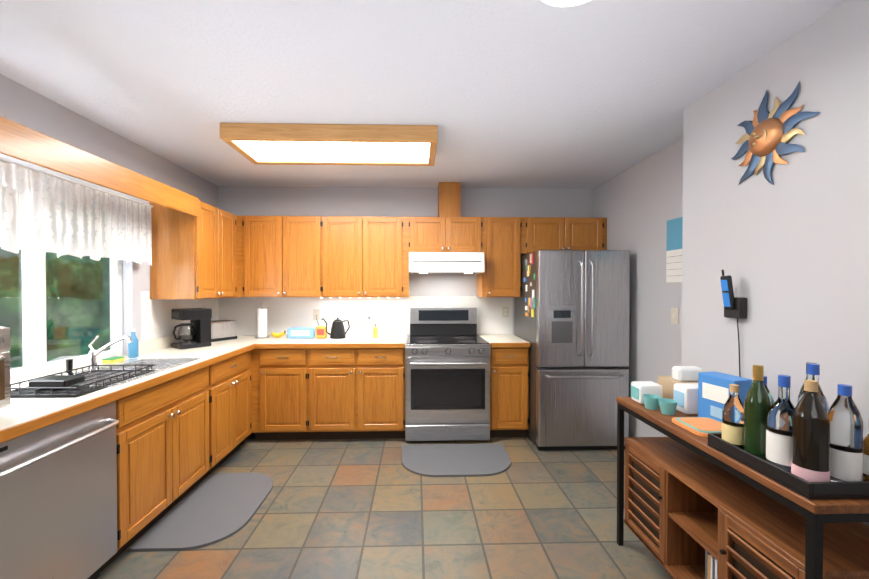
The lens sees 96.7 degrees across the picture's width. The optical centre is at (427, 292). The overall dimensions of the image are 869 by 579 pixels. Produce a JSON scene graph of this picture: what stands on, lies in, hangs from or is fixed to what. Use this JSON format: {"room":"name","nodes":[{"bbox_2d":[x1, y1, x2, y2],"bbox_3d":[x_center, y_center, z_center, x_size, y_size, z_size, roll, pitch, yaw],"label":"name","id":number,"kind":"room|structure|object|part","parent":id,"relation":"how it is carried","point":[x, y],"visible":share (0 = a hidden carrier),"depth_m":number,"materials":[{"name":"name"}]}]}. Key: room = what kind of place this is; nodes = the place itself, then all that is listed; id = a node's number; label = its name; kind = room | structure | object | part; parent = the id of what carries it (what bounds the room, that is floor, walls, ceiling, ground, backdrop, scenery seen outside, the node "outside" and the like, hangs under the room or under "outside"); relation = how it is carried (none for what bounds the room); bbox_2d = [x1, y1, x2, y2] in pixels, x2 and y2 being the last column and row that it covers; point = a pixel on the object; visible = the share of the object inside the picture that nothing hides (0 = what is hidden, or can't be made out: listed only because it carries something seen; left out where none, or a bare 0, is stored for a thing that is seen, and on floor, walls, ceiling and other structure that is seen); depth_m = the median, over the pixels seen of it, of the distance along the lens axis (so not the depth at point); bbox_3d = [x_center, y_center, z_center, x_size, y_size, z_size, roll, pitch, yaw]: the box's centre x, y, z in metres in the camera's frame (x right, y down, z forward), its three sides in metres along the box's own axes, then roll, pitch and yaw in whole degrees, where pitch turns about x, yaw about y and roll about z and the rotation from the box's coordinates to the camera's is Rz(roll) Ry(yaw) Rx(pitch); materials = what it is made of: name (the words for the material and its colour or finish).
{"room":"kitchen","nodes":[
{"label":"kitchen","id":0,"kind":"room"},
{"bbox_2d":[0,74,217,355],"bbox_3d":[-2.203,0.157,0.665,0.160,2.500,6.885,0,1,-2],"label":"wall","id":1,"kind":"structure","parent":0,"point":[27,107],"depth_m":2.67,"materials":[{"name":"grey paint"}]},
{"bbox_2d":[0,250,122,381],"bbox_3d":[-2.221,-0.051,1.741,0.136,1.148,2.240,0,1,-2],"label":"window","id":2,"kind":"structure","parent":1,"relation":"in","point":[33,297],"depth_m":2.24,"materials":[{"name":"white"}]},
{"bbox_2d":[0,158,152,265],"bbox_3d":[-2.068,-0.424,2.229,0.044,0.458,1.405,0,1,-2],"label":"curtain valance","id":3,"kind":"object","parent":1,"relation":"hanging from","point":[42,212],"visible":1,"depth_m":2.21,"materials":[{"name":"fabric"}]},
{"bbox_2d":[140,291,219,340],"bbox_3d":[-2.204,0.221,3.515,0.003,0.475,1.140,0,1,-2],"label":"backsplash","id":4,"kind":"structure","parent":1,"relation":"attached to","point":[156,320],"depth_m":3.21,"materials":[{"name":"white"}]},
{"bbox_2d":[150,201,237,298],"bbox_3d":[-2.016,-0.349,3.411,0.365,0.798,0.726,0,1,-2],"label":"upper cabinet","id":5,"kind":"object","parent":1,"relation":"attached to","point":[210,252],"depth_m":3.06,"materials":[{"name":"brown wood"}]},
{"bbox_2d":[0,116,198,216],"bbox_3d":[-1.789,-0.661,2.281,0.020,0.150,1.535,0,1,-2],"label":"valance board","id":6,"kind":"object","parent":5,"relation":"attached to","point":[25,143],"visible":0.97,"depth_m":1.99,"materials":[{"name":"brown wood"}]},
{"bbox_2d":[97,433,673,578],"bbox_3d":[-0.143,1.456,0.740,4.280,0.100,7.085,0,1,-2],"label":"floor","id":7,"kind":"structure","parent":0,"point":[351,509],"depth_m":2.32,"materials":[{"name":"tile"}]},
{"bbox_2d":[0,401,118,578],"bbox_3d":[-1.772,0.963,1.560,0.633,0.869,0.664,0,1,-2],"label":"dishwasher","id":8,"kind":"object","parent":7,"relation":"on","point":[58,500],"visible":0.9,"depth_m":1.59,"materials":[{"name":"silver metal"}]},
{"bbox_2d":[100,383,219,571],"bbox_3d":[-1.856,1.039,2.366,0.624,0.700,0.932,0,1,-2],"label":"base cabinet","id":9,"kind":"object","parent":7,"relation":"on","point":[180,438],"depth_m":2.23,"materials":[{"name":"brown wood"}]},
{"bbox_2d":[142,350,251,464],"bbox_3d":[-1.877,0.943,3.102,0.624,0.876,0.811,0,1,-2],"label":"base cabinet","id":10,"kind":"object","parent":7,"relation":"on","point":[234,374],"depth_m":3.07,"materials":[{"name":"brown wood"}]},
{"bbox_2d":[0,334,275,442],"bbox_3d":[-1.871,0.447,2.127,0.729,0.142,3.981,0,1,-2],"label":"countertop","id":11,"kind":"structure","parent":10,"relation":"on","point":[20,416],"depth_m":1.97,"materials":[{"name":"beige laminate"}]},
{"bbox_2d":[0,326,10,408],"bbox_3d":[-1.852,0.311,1.351,0.450,0.345,0.412,0,1,-2],"label":"toaster oven","id":12,"kind":"object","parent":11,"relation":"on","point":[5,399],"visible":1,"depth_m":1.54,"materials":[{"name":"silver metal"}]},
{"bbox_2d":[10,364,154,397],"bbox_3d":[-1.802,0.449,2.030,0.380,0.053,0.543,0,1,-2],"label":"dish rack","id":13,"kind":"object","parent":11,"relation":"on","point":[55,385],"visible":0.96,"depth_m":1.89,"materials":[{"name":"black metal"}]},
{"bbox_2d":[65,335,132,374],"bbox_3d":[-1.921,0.363,2.267,0.263,0.213,0.206,0,1,-2],"label":"faucet","id":14,"kind":"object","parent":11,"relation":"on","point":[93,353],"visible":1,"depth_m":2.33,"materials":[{"name":"silver metal"}]},
{"bbox_2d":[21,358,200,386],"bbox_3d":[-1.836,0.561,2.346,0.476,0.183,0.791,0,1,-2],"label":"sink","id":15,"kind":"object","parent":11,"relation":"in","point":[162,364],"visible":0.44,"depth_m":2.48,"materials":[{"name":"silver metal"}]},
{"bbox_2d":[102,356,123,363],"bbox_3d":[-2.119,0.455,2.605,0.070,0.030,0.110,0,1,-2],"label":"sponge","id":16,"kind":"object","parent":11,"relation":"on","point":[114,359],"visible":0.98,"depth_m":2.58,"materials":[{"name":"yellow"}]},
{"bbox_2d":[128,329,138,357],"bbox_3d":[-2.124,0.365,2.789,0.060,0.205,0.058,0,1,-2],"label":"dish soap bottle","id":17,"kind":"object","parent":11,"relation":"on","point":[133,349],"visible":0.94,"depth_m":2.77,"materials":[{"name":"blue plastic"}]},
{"bbox_2d":[171,308,211,348],"bbox_3d":[-2.020,0.299,3.284,0.210,0.325,0.269,0,1,36],"label":"coffee maker","id":18,"kind":"object","parent":11,"relation":"on","point":[195,332],"visible":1,"depth_m":3.24,"materials":[{"name":"black plastic"}]},
{"bbox_2d":[211,320,236,341],"bbox_3d":[-2.026,0.364,3.725,0.176,0.187,0.301,0,1,28],"label":"toaster","id":19,"kind":"object","parent":11,"relation":"on","point":[221,330],"visible":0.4,"depth_m":3.69,"materials":[{"name":"silver metal"}]},
{"bbox_2d":[255,303,269,338],"bbox_3d":[-1.672,0.281,3.901,0.140,0.349,0.140,0,1,-2],"label":"paper towel","id":20,"kind":"object","parent":11,"relation":"on","point":[261,322],"visible":1,"depth_m":3.87,"materials":[{"name":"white paper"}]},
{"bbox_2d":[271,330,285,337],"bbox_3d":[-1.503,0.416,3.885,0.149,0.071,0.107,0,1,-2],"label":"bananas","id":21,"kind":"object","parent":11,"relation":"on","point":[277,335],"visible":1,"depth_m":3.87,"materials":[{"name":"yellow food"}]},
{"bbox_2d":[129,473,272,550],"bbox_3d":[-1.353,1.378,2.507,0.535,0.015,0.850,0,1,-2],"label":"area rug","id":22,"kind":"object","parent":7,"relation":"on","point":[212,508],"visible":1,"depth_m":2.40,"materials":[{"name":"grey"}]},
{"bbox_2d":[252,349,259,439],"bbox_3d":[-1.876,0.935,3.783,0.666,0.876,0.680,0,1,-2],"label":"base cabinet","id":23,"kind":"object","parent":7,"relation":"on","point":[255,352],"depth_m":3.52,"materials":[{"name":"brown wood"}]},
{"bbox_2d":[260,348,315,439],"bbox_3d":[-1.323,0.935,3.820,0.573,0.876,0.638,0,1,-2],"label":"base cabinet","id":24,"kind":"object","parent":7,"relation":"on","point":[287,376],"depth_m":3.51,"materials":[{"name":"brown wood"}]},
{"bbox_2d":[256,335,406,348],"bbox_3d":[-0.875,0.478,3.812,1.317,0.042,0.670,0,1,-2],"label":"countertop","id":25,"kind":"structure","parent":24,"relation":"on","point":[395,341],"depth_m":3.56,"materials":[{"name":"beige laminate"}]},
{"bbox_2d":[287,327,315,338],"bbox_3d":[-1.267,0.405,3.903,0.260,0.100,0.143,0,1,-2],"label":"box","id":26,"kind":"object","parent":25,"relation":"on","point":[300,332],"visible":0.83,"depth_m":3.83,"materials":[{"name":"blue cardboard"}]},
{"bbox_2d":[315,326,326,338],"bbox_3d":[-1.060,0.396,3.854,0.110,0.120,0.073,0,1,-2],"label":"snack bag","id":27,"kind":"object","parent":25,"relation":"on","point":[320,332],"visible":0.85,"depth_m":3.82,"materials":[{"name":"orange"}]},
{"bbox_2d":[321,317,349,338],"bbox_3d":[-0.916,0.351,3.863,0.254,0.210,0.184,0,1,-2],"label":"kettle","id":28,"kind":"object","parent":25,"relation":"on","point":[338,330],"visible":1,"depth_m":3.82,"materials":[{"name":"black plastic"}]},
{"bbox_2d":[367,317,377,337],"bbox_3d":[-0.560,0.351,3.911,0.126,0.208,0.055,0,1,22],"label":"bottle","id":29,"kind":"object","parent":25,"relation":"on","point":[369,326],"depth_m":3.90,"materials":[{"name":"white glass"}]},
{"bbox_2d":[316,348,363,439],"bbox_3d":[-0.881,0.935,3.833,0.575,0.876,0.638,0,1,-2],"label":"base cabinet","id":30,"kind":"object","parent":7,"relation":"on","point":[339,371],"depth_m":3.52,"materials":[{"name":"brown wood"}]},
{"bbox_2d":[364,348,404,438],"bbox_3d":[-0.472,0.935,3.845,0.508,0.876,0.638,0,1,-2],"label":"base cabinet","id":31,"kind":"object","parent":7,"relation":"on","point":[384,368],"depth_m":3.53,"materials":[{"name":"brown wood"}]},
{"bbox_2d":[405,307,490,440],"bbox_3d":[0.176,0.755,3.792,0.776,1.195,0.718,0,1,-2],"label":"range","id":32,"kind":"object","parent":7,"relation":"on","point":[447,371],"visible":1,"depth_m":3.50,"materials":[{"name":"silver metal"}]},
{"bbox_2d":[401,444,510,476],"bbox_3d":[0.233,1.371,3.184,0.895,0.015,0.570,0,1,-2],"label":"area rug","id":33,"kind":"object","parent":7,"relation":"on","point":[449,460],"visible":0.92,"depth_m":3.16,"materials":[{"name":"grey fabric"}]},
{"bbox_2d":[490,347,528,437],"bbox_3d":[0.749,0.934,3.881,0.363,0.876,0.638,0,1,-2],"label":"base cabinet","id":34,"kind":"object","parent":7,"relation":"on","point":[509,367],"depth_m":3.57,"materials":[{"name":"brown wood"}]},
{"bbox_2d":[479,334,530,347],"bbox_3d":[0.750,0.478,3.862,0.367,0.042,0.666,0,1,-2],"label":"countertop","id":35,"kind":"structure","parent":34,"relation":"on","point":[496,340],"depth_m":3.63,"materials":[{"name":"beige laminate"}]},
{"bbox_2d":[514,250,629,449],"bbox_3d":[1.339,0.492,3.713,0.802,1.752,0.907,0,1,-2],"label":"fridge","id":36,"kind":"object","parent":7,"relation":"on","point":[571,316],"visible":0.96,"depth_m":3.33,"materials":[{"name":"silver metal"}]},
{"bbox_2d":[616,397,868,578],"bbox_3d":[1.299,0.991,1.620,0.475,0.812,1.070,0,1,-2],"label":"console table","id":37,"kind":"object","parent":7,"relation":"on","point":[690,498],"visible":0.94,"depth_m":1.52,"materials":[{"name":"brown wood"}]},
{"bbox_2d":[631,381,661,403],"bbox_3d":[1.157,0.529,2.046,0.123,0.100,0.100,0,1,-2],"label":"pack","id":38,"kind":"object","parent":37,"relation":"on","point":[638,388],"depth_m":2.00,"materials":[{"name":"white"}]},
{"bbox_2d":[643,394,677,414],"bbox_3d":[1.138,0.549,1.896,0.080,0.062,0.165,0,1,-22],"label":"cups","id":39,"kind":"object","parent":37,"relation":"on","point":[655,402],"visible":1,"depth_m":1.89,"materials":[{"name":"teal ceramic"}]},
{"bbox_2d":[658,366,702,399],"bbox_3d":[1.384,0.484,2.047,0.230,0.190,0.170,0,1,-2],"label":"box","id":40,"kind":"object","parent":37,"relation":"on","point":[684,374],"visible":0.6,"depth_m":2.00,"materials":[{"name":"beige"}]},
{"bbox_2d":[674,383,697,414],"bbox_3d":[1.287,0.515,1.880,0.133,0.130,0.100,0,1,-2],"label":"pack","id":41,"kind":"object","parent":37,"relation":"on","point":[686,396],"depth_m":1.84,"materials":[{"name":"white"}]},
{"bbox_2d":[672,417,721,436],"bbox_3d":[1.200,0.574,1.663,0.200,0.018,0.210,0,1,-2],"label":"plate","id":42,"kind":"object","parent":37,"relation":"on","point":[702,426],"visible":0.6,"depth_m":1.66,"materials":[{"name":"orange"}]},
{"bbox_2d":[705,550,717,578],"bbox_3d":[1.221,1.141,1.524,0.210,0.215,0.062,0,1,-2],"label":"magazines","id":43,"kind":"object","parent":37,"relation":"on","point":[711,564],"visible":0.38,"depth_m":1.53,"materials":[{"name":"white paper"}]},
{"bbox_2d":[698,371,751,421],"bbox_3d":[1.327,0.477,1.730,0.102,0.210,0.170,0,1,-14],"label":"box","id":44,"kind":"object","parent":37,"relation":"on","point":[713,391],"visible":0.73,"depth_m":1.72,"materials":[{"name":"blue cardboard"}]},
{"bbox_2d":[707,433,868,499],"bbox_3d":[1.273,0.564,1.297,0.385,0.046,0.385,0,1,-2],"label":"serving tray","id":45,"kind":"object","parent":37,"relation":"on","point":[824,490],"visible":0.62,"depth_m":1.15,"materials":[{"name":"black plastic"}]},
{"bbox_2d":[722,384,733,444],"bbox_3d":[1.135,0.459,1.429,0.074,0.235,0.072,0,1,-2],"label":"bottle","id":46,"kind":"object","parent":45,"relation":"on","point":[728,409],"depth_m":1.42,"materials":[{"name":"brown"}]},
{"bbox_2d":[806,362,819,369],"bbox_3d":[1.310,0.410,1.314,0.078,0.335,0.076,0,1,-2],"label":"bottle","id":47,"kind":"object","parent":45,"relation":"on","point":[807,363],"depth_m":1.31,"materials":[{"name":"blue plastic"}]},
{"bbox_2d":[854,403,868,480],"bbox_3d":[1.259,0.430,1.168,0.078,0.300,0.076,0,1,-2],"label":"bottle","id":48,"kind":"object","parent":45,"relation":"on","point":[861,446],"depth_m":1.13,"materials":[{"name":"white"}]},
{"bbox_2d":[218,186,591,335],"bbox_3d":[-0.245,0.118,4.216,4.280,2.500,0.100,0,1,-2],"label":"wall","id":49,"kind":"structure","parent":0,"point":[364,201],"depth_m":4.16,"materials":[{"name":"grey paint"}]},
{"bbox_2d":[238,216,241,296],"bbox_3d":[-2.008,-0.355,3.908,0.410,0.798,0.396,0,1,-2],"label":"upper cabinet","id":50,"kind":"object","parent":49,"relation":"attached to","point":[239,217],"depth_m":3.78,"materials":[{"name":"brown wood"}]},
{"bbox_2d":[242,216,329,296],"bbox_3d":[-1.425,-0.355,3.947,0.889,0.798,0.351,0,1,-2],"label":"upper cabinet","id":51,"kind":"object","parent":49,"relation":"attached to","point":[283,256],"depth_m":3.78,"materials":[{"name":"brown wood"}]},
{"bbox_2d":[317,216,409,297],"bbox_3d":[-0.649,-0.352,3.970,0.916,0.805,0.351,0,1,-2],"label":"upper cabinet","id":52,"kind":"object","parent":49,"relation":"attached to","point":[369,255],"depth_m":3.80,"materials":[{"name":"brown wood"}]},
{"bbox_3d":[-0.675,0.049,3.843,0.840,0.006,0.022,0,1,-2],"label":"under-cabinet light strip","id":53,"kind":"part","parent":52,"relation":"part of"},
{"bbox_2d":[220,296,512,334],"bbox_3d":[-0.649,0.244,4.153,3.149,0.414,0.004,0,1,-2],"label":"backsplash","id":54,"kind":"structure","parent":49,"relation":"attached to","point":[283,314],"depth_m":4.15,"materials":[{"name":"white"}]},
{"bbox_2d":[313,309,319,319],"bbox_3d":[-1.188,0.231,4.134,0.070,0.115,0.004,0,1,-2],"label":"outlet","id":55,"kind":"object","parent":54,"relation":"attached to","point":[316,312],"visible":0.94,"depth_m":4.13,"materials":[{"name":"beige plastic"}]},
{"bbox_2d":[502,307,508,316],"bbox_3d":[0.846,0.211,4.193,0.070,0.115,0.006,0,1,-2],"label":"outlet","id":56,"kind":"object","parent":54,"relation":"attached to","point":[505,311],"visible":1,"depth_m":4.19,"materials":[{"name":"beige plastic"}]},
{"bbox_2d":[410,217,485,252],"bbox_3d":[0.173,-0.575,3.991,0.728,0.360,0.351,0,1,-2],"label":"upper cabinet","id":57,"kind":"object","parent":49,"relation":"attached to","point":[427,234],"depth_m":3.82,"materials":[{"name":"brown wood"}]},
{"bbox_2d":[409,252,484,273],"bbox_3d":[0.176,-0.291,3.921,0.721,0.199,0.494,0,1,-2],"label":"range hood","id":58,"kind":"object","parent":57,"relation":"attached to","point":[446,262],"visible":1,"depth_m":3.69,"materials":[{"name":"white metal"}]},
{"bbox_2d":[438,182,460,216],"bbox_3d":[0.224,-0.943,4.056,0.220,0.371,0.216,0,1,-2],"label":"enclosure","id":59,"kind":"object","parent":57,"relation":"on","point":[449,199],"visible":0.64,"depth_m":3.95,"materials":[{"name":"brown wood"}]},
{"bbox_2d":[477,217,521,296],"bbox_3d":[0.732,-0.356,4.010,0.390,0.798,0.351,0,1,-2],"label":"upper cabinet","id":60,"kind":"object","parent":49,"relation":"attached to","point":[501,277],"depth_m":3.84,"materials":[{"name":"brown wood"}]},
{"bbox_2d":[522,217,606,254],"bbox_3d":[1.361,-0.575,4.026,0.870,0.360,0.351,0,1,-2],"label":"upper cabinet","id":61,"kind":"object","parent":49,"relation":"attached to","point":[538,233],"depth_m":3.86,"materials":[{"name":"brown wood"}]},
{"bbox_2d":[0,0,844,188],"bbox_3d":[-0.143,-1.144,0.711,4.280,0.100,7.085,0,1,-2],"label":"ceiling","id":62,"kind":"structure","parent":0,"point":[591,94],"depth_m":1.93,"materials":[{"name":"white paint"}]},
{"bbox_2d":[220,123,437,165],"bbox_3d":[-0.655,-1.065,2.816,1.431,0.102,0.540,0,1,-2],"label":"ceiling light","id":63,"kind":"object","parent":62,"relation":"attached to","point":[327,144],"visible":1,"depth_m":2.65,"materials":[{"name":"white plastic"}]},
{"bbox_2d":[542,0,590,6],"bbox_3d":[0.481,-1.021,1.239,0.330,0.147,0.330,0,1,-2],"label":"dome ceiling light","id":64,"kind":"object","parent":62,"relation":"attached to","point":[562,3],"visible":1,"depth_m":1.32,"materials":[{"name":"white glass"}]},
{"bbox_2d":[592,138,682,436],"bbox_3d":[1.872,0.128,3.297,0.100,2.500,1.863,0,1,-2],"label":"wall","id":65,"kind":"structure","parent":0,"point":[639,205],"depth_m":3.19,"materials":[{"name":"grey paint"}]},
{"bbox_2d":[666,217,682,281],"bbox_3d":[1.834,-0.311,2.797,0.004,0.470,0.320,0,1,-2],"label":"calendar","id":66,"kind":"object","parent":65,"relation":"attached to","point":[674,240],"visible":0.6,"depth_m":2.86,"materials":[{"name":"blue paper"}]},
{"bbox_2d":[671,308,678,323],"bbox_3d":[1.829,0.173,2.862,0.011,0.120,0.080,0,1,-2],"label":"light switch","id":67,"kind":"object","parent":65,"relation":"attached to","point":[674,315],"visible":1,"depth_m":2.85,"materials":[{"name":"beige plastic"}]},
{"bbox_2d":[682,0,868,525],"bbox_3d":[1.823,0.166,-0.150,0.400,2.500,5.020,0,1,-2],"label":"wall","id":68,"kind":"structure","parent":0,"point":[787,251],"depth_m":1.67,"materials":[{"name":"grey paint"}]},
{"bbox_2d":[720,270,746,376],"bbox_3d":[1.519,0.213,1.933,0.082,0.657,0.100,0,1,-2],"label":"phone","id":69,"kind":"object","parent":68,"relation":"attached to","point":[735,307],"visible":0.98,"depth_m":1.91,"materials":[{"name":"black plastic"}]},
{"bbox_2d":[731,81,819,184],"bbox_3d":[1.534,-0.709,1.757,0.075,0.446,0.437,0,1,-2],"label":"decor","id":70,"kind":"object","parent":68,"relation":"attached to","point":[768,136],"visible":1,"depth_m":1.74,"materials":[{"name":"orange metal"}]},
{"label":"outside","id":71,"kind":"structure","parent":0,"visible":0},
{"bbox_2d":[0,247,109,369],"bbox_3d":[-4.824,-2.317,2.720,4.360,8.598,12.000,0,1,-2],"label":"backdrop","id":72,"kind":"structure","parent":71,"point":[93,308],"depth_m":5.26,"materials":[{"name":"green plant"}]}
]}

